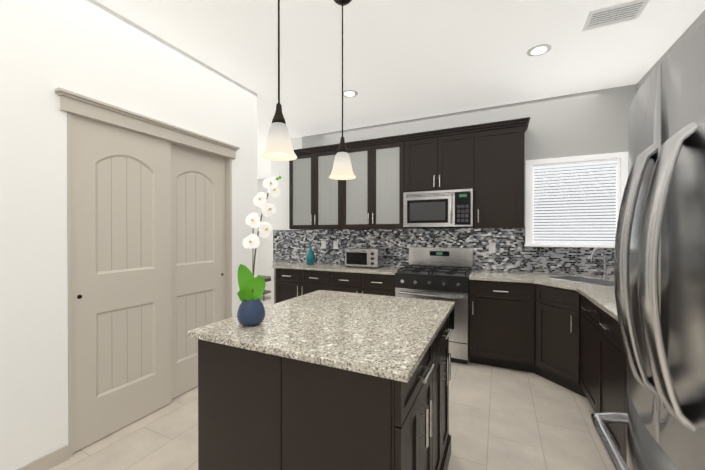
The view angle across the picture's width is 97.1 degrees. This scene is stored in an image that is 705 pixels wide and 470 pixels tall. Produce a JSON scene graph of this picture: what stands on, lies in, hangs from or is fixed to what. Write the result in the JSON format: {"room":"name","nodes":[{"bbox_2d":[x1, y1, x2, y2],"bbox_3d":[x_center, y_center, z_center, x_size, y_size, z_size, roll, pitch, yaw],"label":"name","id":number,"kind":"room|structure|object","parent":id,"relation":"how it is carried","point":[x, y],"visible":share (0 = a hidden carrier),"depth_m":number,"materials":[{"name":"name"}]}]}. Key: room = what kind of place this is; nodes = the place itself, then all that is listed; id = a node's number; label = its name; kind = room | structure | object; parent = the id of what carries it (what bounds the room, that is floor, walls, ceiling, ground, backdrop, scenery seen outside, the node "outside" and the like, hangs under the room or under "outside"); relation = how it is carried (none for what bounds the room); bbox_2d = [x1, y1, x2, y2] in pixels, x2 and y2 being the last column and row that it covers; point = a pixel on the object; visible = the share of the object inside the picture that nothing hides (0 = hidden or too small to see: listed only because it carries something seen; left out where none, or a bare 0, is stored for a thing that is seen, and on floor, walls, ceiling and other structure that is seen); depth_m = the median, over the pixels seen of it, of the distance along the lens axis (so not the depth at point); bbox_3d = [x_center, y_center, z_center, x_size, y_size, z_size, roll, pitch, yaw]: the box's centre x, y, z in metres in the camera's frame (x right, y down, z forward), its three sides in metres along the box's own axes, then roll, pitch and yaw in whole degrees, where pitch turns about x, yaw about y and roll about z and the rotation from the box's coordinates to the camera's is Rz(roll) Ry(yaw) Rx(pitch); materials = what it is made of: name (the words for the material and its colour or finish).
{"room":"kitchen","nodes":[
{"label":"kitchen","id":0,"kind":"room"},
{"bbox_2d":[0,0,39,469],"bbox_3d":[-3.668,-0.080,2.516,4.200,2.780,0.150,0,0,25],"label":"wall","id":1,"kind":"structure","parent":0,"point":[19,19],"depth_m":1.65,"materials":[{"name":"white paint"}]},
{"bbox_2d":[40,0,257,456],"bbox_3d":[-1.420,-0.080,2.503,0.120,2.780,1.740,0,0,25],"label":"wall","id":2,"kind":"structure","parent":0,"point":[94,49],"depth_m":1.97,"materials":[{"name":"white paint"}]},
{"bbox_2d":[16,444,68,469],"bbox_3d":[-1.725,1.271,1.701,0.013,0.085,0.281,0,0,25],"label":"baseboard","id":3,"kind":"structure","parent":2,"relation":"attached to","point":[48,461],"depth_m":1.74,"materials":[{"name":"beige paint"}]},
{"bbox_2d":[72,115,171,452],"bbox_3d":[-1.556,0.289,2.143,0.036,2.030,0.625,0,0,25],"label":"closet door","id":4,"kind":"structure","parent":2,"relation":"in","point":[121,275],"depth_m":2.09,"materials":[{"name":"beige paint"}]},
{"bbox_2d":[55,87,239,457],"bbox_3d":[-1.440,0.238,2.404,0.166,2.145,1.350,0,0,25],"label":"door frame","id":5,"kind":"structure","parent":2,"relation":"attached to","point":[78,105],"depth_m":2.08,"materials":[{"name":"beige paint"}]},
{"bbox_2d":[171,144,225,398],"bbox_3d":[-1.352,0.286,2.678,0.036,2.030,0.625,0,0,25],"label":"closet door","id":6,"kind":"structure","parent":2,"relation":"in","point":[198,249],"depth_m":2.65,"materials":[{"name":"beige paint"}]},
{"bbox_2d":[258,178,270,283],"bbox_3d":[-1.591,-0.108,7.954,3.330,2.780,0.120,0,0,25],"label":"wall","id":7,"kind":"structure","parent":0,"point":[264,257],"depth_m":8.22,"materials":[{"name":"white paint"}]},
{"bbox_2d":[49,283,613,469],"bbox_3d":[-1.500,1.333,2.880,7.820,0.050,10.400,0,0,25],"label":"floor","id":8,"kind":"structure","parent":0,"point":[500,418],"depth_m":2.07,"materials":[{"name":"tile"}]},
{"bbox_2d":[258,275,270,300],"bbox_3d":[-1.879,1.075,6.372,0.520,0.430,0.400,0,0,25],"label":"side table","id":9,"kind":"object","parent":8,"relation":"on","point":[267,278],"visible":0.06,"depth_m":6.28,"materials":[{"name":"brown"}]},
{"bbox_2d":[274,268,333,303],"bbox_3d":[-0.493,0.869,4.236,0.886,0.864,0.617,0,0,25],"label":"base cabinet","id":10,"kind":"object","parent":8,"relation":"on","point":[290,283],"depth_m":3.99,"materials":[{"name":"black wood"}]},
{"bbox_2d":[272,261,405,274],"bbox_3d":[-0.402,0.422,4.175,2.219,0.028,0.647,0,0,25],"label":"countertop","id":11,"kind":"structure","parent":10,"relation":"on","point":[385,270],"depth_m":3.92,"materials":[{"name":"stone"}]},
{"bbox_2d":[306,243,313,264],"bbox_3d":[-0.587,0.256,4.323,0.116,0.300,0.116,0,0,25],"label":"vase","id":12,"kind":"object","parent":11,"relation":"on","point":[310,257],"visible":0.98,"depth_m":4.28,"materials":[{"name":"teal"}]},
{"bbox_2d":[345,248,385,267],"bbox_3d":[0.161,0.290,3.986,0.440,0.235,0.334,0,0,25],"label":"toaster oven","id":13,"kind":"object","parent":11,"relation":"on","point":[368,257],"visible":1,"depth_m":3.87,"materials":[{"name":"silver metal"}]},
{"bbox_2d":[198,316,451,469],"bbox_3d":[-0.031,0.873,1.595,0.951,0.882,1.050,0,0,25],"label":"base cabinet","id":14,"kind":"object","parent":8,"relation":"on","point":[260,411],"visible":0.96,"depth_m":1.14,"materials":[{"name":"black wood"}]},
{"bbox_2d":[188,290,454,382],"bbox_3d":[-0.040,0.417,1.597,0.950,0.026,1.070,0,0,25],"label":"countertop","id":15,"kind":"structure","parent":14,"relation":"on","point":[389,337],"depth_m":1.31,"materials":[{"name":"stone"}]},
{"bbox_2d":[237,176,280,325],"bbox_3d":[-0.437,0.063,1.408,0.164,0.680,0.165,0,0,25],"label":"orchid plant","id":16,"kind":"object","parent":15,"relation":"on","point":[251,310],"visible":1,"depth_m":1.40,"materials":[{"name":"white plant"}]},
{"bbox_2d":[334,272,395,295],"bbox_3d":[0.206,0.871,3.908,0.886,0.864,0.617,0,0,25],"label":"base cabinet","id":17,"kind":"object","parent":8,"relation":"on","point":[363,283],"depth_m":3.60,"materials":[{"name":"black wood"}]},
{"bbox_2d":[395,247,472,363],"bbox_3d":[0.928,0.731,3.505,0.752,1.148,0.700,0,0,25],"label":"range","id":18,"kind":"object","parent":8,"relation":"on","point":[432,273],"visible":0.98,"depth_m":3.26,"materials":[{"name":"grey metal"}]},
{"bbox_2d":[469,280,533,370],"bbox_3d":[1.572,0.874,3.239,0.630,0.864,0.664,0,0,25],"label":"base cabinet","id":19,"kind":"object","parent":8,"relation":"on","point":[496,308],"depth_m":3.02,"materials":[{"name":"black wood"}]},
{"bbox_2d":[525,284,576,390],"bbox_3d":[2.122,0.876,2.815,0.964,0.864,0.963,0,0,25],"label":"base cabinet","id":20,"kind":"object","parent":8,"relation":"on","point":[569,339],"depth_m":2.74,"materials":[{"name":"black wood"}]},
{"bbox_2d":[469,247,618,321],"bbox_3d":[1.593,0.279,2.288,1.477,0.333,2.362,0,0,25],"label":"countertop","id":21,"kind":"structure","parent":20,"relation":"on","point":[599,291],"depth_m":2.83,"materials":[{"name":"stone"}]},
{"bbox_2d":[573,292,596,412],"bbox_3d":[1.975,0.880,2.150,0.664,0.864,0.602,0,0,25],"label":"base cabinet","id":22,"kind":"object","parent":8,"relation":"on","point":[584,311],"depth_m":2.37,"materials":[{"name":"black wood"}]},
{"bbox_2d":[597,306,616,446],"bbox_3d":[1.790,0.882,1.700,0.617,0.864,0.597,0,0,25],"label":"base cabinet","id":23,"kind":"object","parent":8,"relation":"on","point":[606,324],"depth_m":1.88,"materials":[{"name":"black wood"}]},
{"bbox_2d":[617,321,626,464],"bbox_3d":[1.596,0.884,1.289,0.617,0.864,0.540,0,0,25],"label":"base cabinet","id":24,"kind":"object","parent":8,"relation":"on","point":[621,353],"depth_m":1.65,"materials":[{"name":"black wood"}]},
{"bbox_2d":[590,21,704,469],"bbox_3d":[1.129,0.424,0.666,0.886,1.790,0.910,0,0,25],"label":"refrigerator","id":25,"kind":"object","parent":8,"relation":"on","point":[659,267],"visible":1,"depth_m":0.74,"materials":[{"name":"grey metal"}]},
{"bbox_2d":[95,0,704,178],"bbox_3d":[-1.500,-1.497,2.865,7.820,0.050,10.400,0,0,25],"label":"ceiling","id":26,"kind":"structure","parent":0,"point":[403,60],"depth_m":2.47,"materials":[{"name":"white paint"}]},
{"bbox_2d":[260,0,296,160],"bbox_3d":[-0.344,-0.914,1.451,0.170,1.099,0.170,0,0,25],"label":"pendant light","id":27,"kind":"object","parent":26,"relation":"hanging from","point":[278,146],"visible":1,"depth_m":1.43,"materials":[{"name":"white glass"}]},
{"bbox_2d":[329,0,355,179],"bbox_3d":[-0.061,-0.909,1.910,0.170,1.114,0.170,0,0,25],"label":"pendant light","id":28,"kind":"object","parent":26,"relation":"hanging from","point":[342,168],"visible":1,"depth_m":1.89,"materials":[{"name":"white glass"}]},
{"bbox_2d":[343,90,357,96],"bbox_3d":[-0.030,-1.471,3.246,0.169,0.005,0.169,0,0,19],"label":"recessed light","id":29,"kind":"object","parent":26,"relation":"in","point":[347,93],"depth_m":3.23,"materials":[{"name":"white"}]},
{"bbox_2d":[527,44,550,55],"bbox_3d":[1.484,-1.467,2.479,0.169,0.005,0.169,0,0,16],"label":"recessed light","id":30,"kind":"object","parent":26,"relation":"in","point":[540,49],"depth_m":2.47,"materials":[{"name":"white"}]},
{"bbox_2d":[582,0,648,30],"bbox_3d":[1.740,-1.464,2.071,0.310,0.008,0.220,0,0,25],"label":"ceiling vent","id":31,"kind":"object","parent":26,"relation":"in","point":[617,13],"visible":1,"depth_m":2.06,"materials":[{"name":"white metal"}]},
{"bbox_2d":[271,84,635,304],"bbox_3d":[0.816,-0.088,4.026,4.610,2.780,0.120,0,0,25],"label":"wall","id":32,"kind":"structure","parent":0,"point":[586,123],"depth_m":3.37,"materials":[{"name":"white paint"}]},
{"bbox_2d":[289,145,344,228],"bbox_3d":[-0.424,-0.612,4.362,0.898,1.065,0.318,0,0,25],"label":"upper cabinet","id":33,"kind":"object","parent":32,"relation":"attached to","point":[316,200],"depth_m":4.22,"materials":[{"name":"black"}]},
{"bbox_2d":[345,137,410,228],"bbox_3d":[0.306,-0.610,4.019,0.946,1.065,0.318,0,0,25],"label":"upper cabinet","id":34,"kind":"object","parent":32,"relation":"attached to","point":[373,199],"depth_m":3.85,"materials":[{"name":"black"}]},
{"bbox_2d":[409,129,476,191],"bbox_3d":[1.032,-0.826,3.676,0.775,0.630,0.318,0,0,25],"label":"upper cabinet","id":35,"kind":"object","parent":32,"relation":"attached to","point":[437,161],"depth_m":3.51,"materials":[{"name":"black wood"}]},
{"bbox_2d":[403,189,473,228],"bbox_3d":[1.009,-0.288,3.630,0.758,0.415,0.425,0,0,25],"label":"microwave","id":36,"kind":"object","parent":35,"relation":"attached to","point":[441,209],"visible":1,"depth_m":3.46,"materials":[{"name":"grey metal"}]},
{"bbox_2d":[273,226,613,275],"bbox_3d":[0.754,0.154,3.985,4.444,0.504,0.008,0,0,25],"label":"tile backsplash","id":37,"kind":"structure","parent":32,"relation":"attached to","point":[513,253],"depth_m":3.73,"materials":[{"name":"tile"}]},
{"bbox_2d":[321,241,325,248],"bbox_3d":[-0.422,0.139,4.532,0.070,0.116,0.005,0,0,25],"label":"electrical outlet plate","id":38,"kind":"object","parent":37,"relation":"attached to","point":[323,243],"depth_m":4.53,"materials":[{"name":"white plastic"}]},
{"bbox_2d":[333,241,337,248],"bbox_3d":[-0.241,0.140,4.446,0.070,0.116,0.005,0,0,25],"label":"electrical outlet plate","id":39,"kind":"object","parent":37,"relation":"attached to","point":[335,243],"depth_m":4.44,"materials":[{"name":"white plastic"}]},
{"bbox_2d":[489,242,495,252],"bbox_3d":[1.605,0.144,3.578,0.070,0.116,0.005,0,0,25],"label":"electrical outlet plate","id":40,"kind":"object","parent":37,"relation":"attached to","point":[492,247],"depth_m":3.58,"materials":[{"name":"white plastic"}]},
{"bbox_2d":[473,121,524,228],"bbox_3d":[1.573,-0.607,3.423,0.538,1.065,0.318,0,0,25],"label":"upper cabinet","id":41,"kind":"object","parent":32,"relation":"attached to","point":[485,162],"depth_m":3.27,"materials":[{"name":"black wood"}]},
{"bbox_2d":[524,152,627,247],"bbox_3d":[2.330,-0.347,3.296,0.900,0.945,0.150,0,0,25],"label":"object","id":42,"kind":"object","parent":32,"relation":"attached to","point":[573,202],"visible":0.83,"depth_m":3.27,"materials":[{"name":"white plastic"}]},
{"bbox_2d":[636,10,704,92],"bbox_3d":[1.296,-0.066,-0.228,0.120,2.780,7.170,0,0,25],"label":"wall","id":43,"kind":"structure","parent":0,"point":[696,23],"depth_m":2.35,"materials":[{"name":"grey paint"}]}
]}

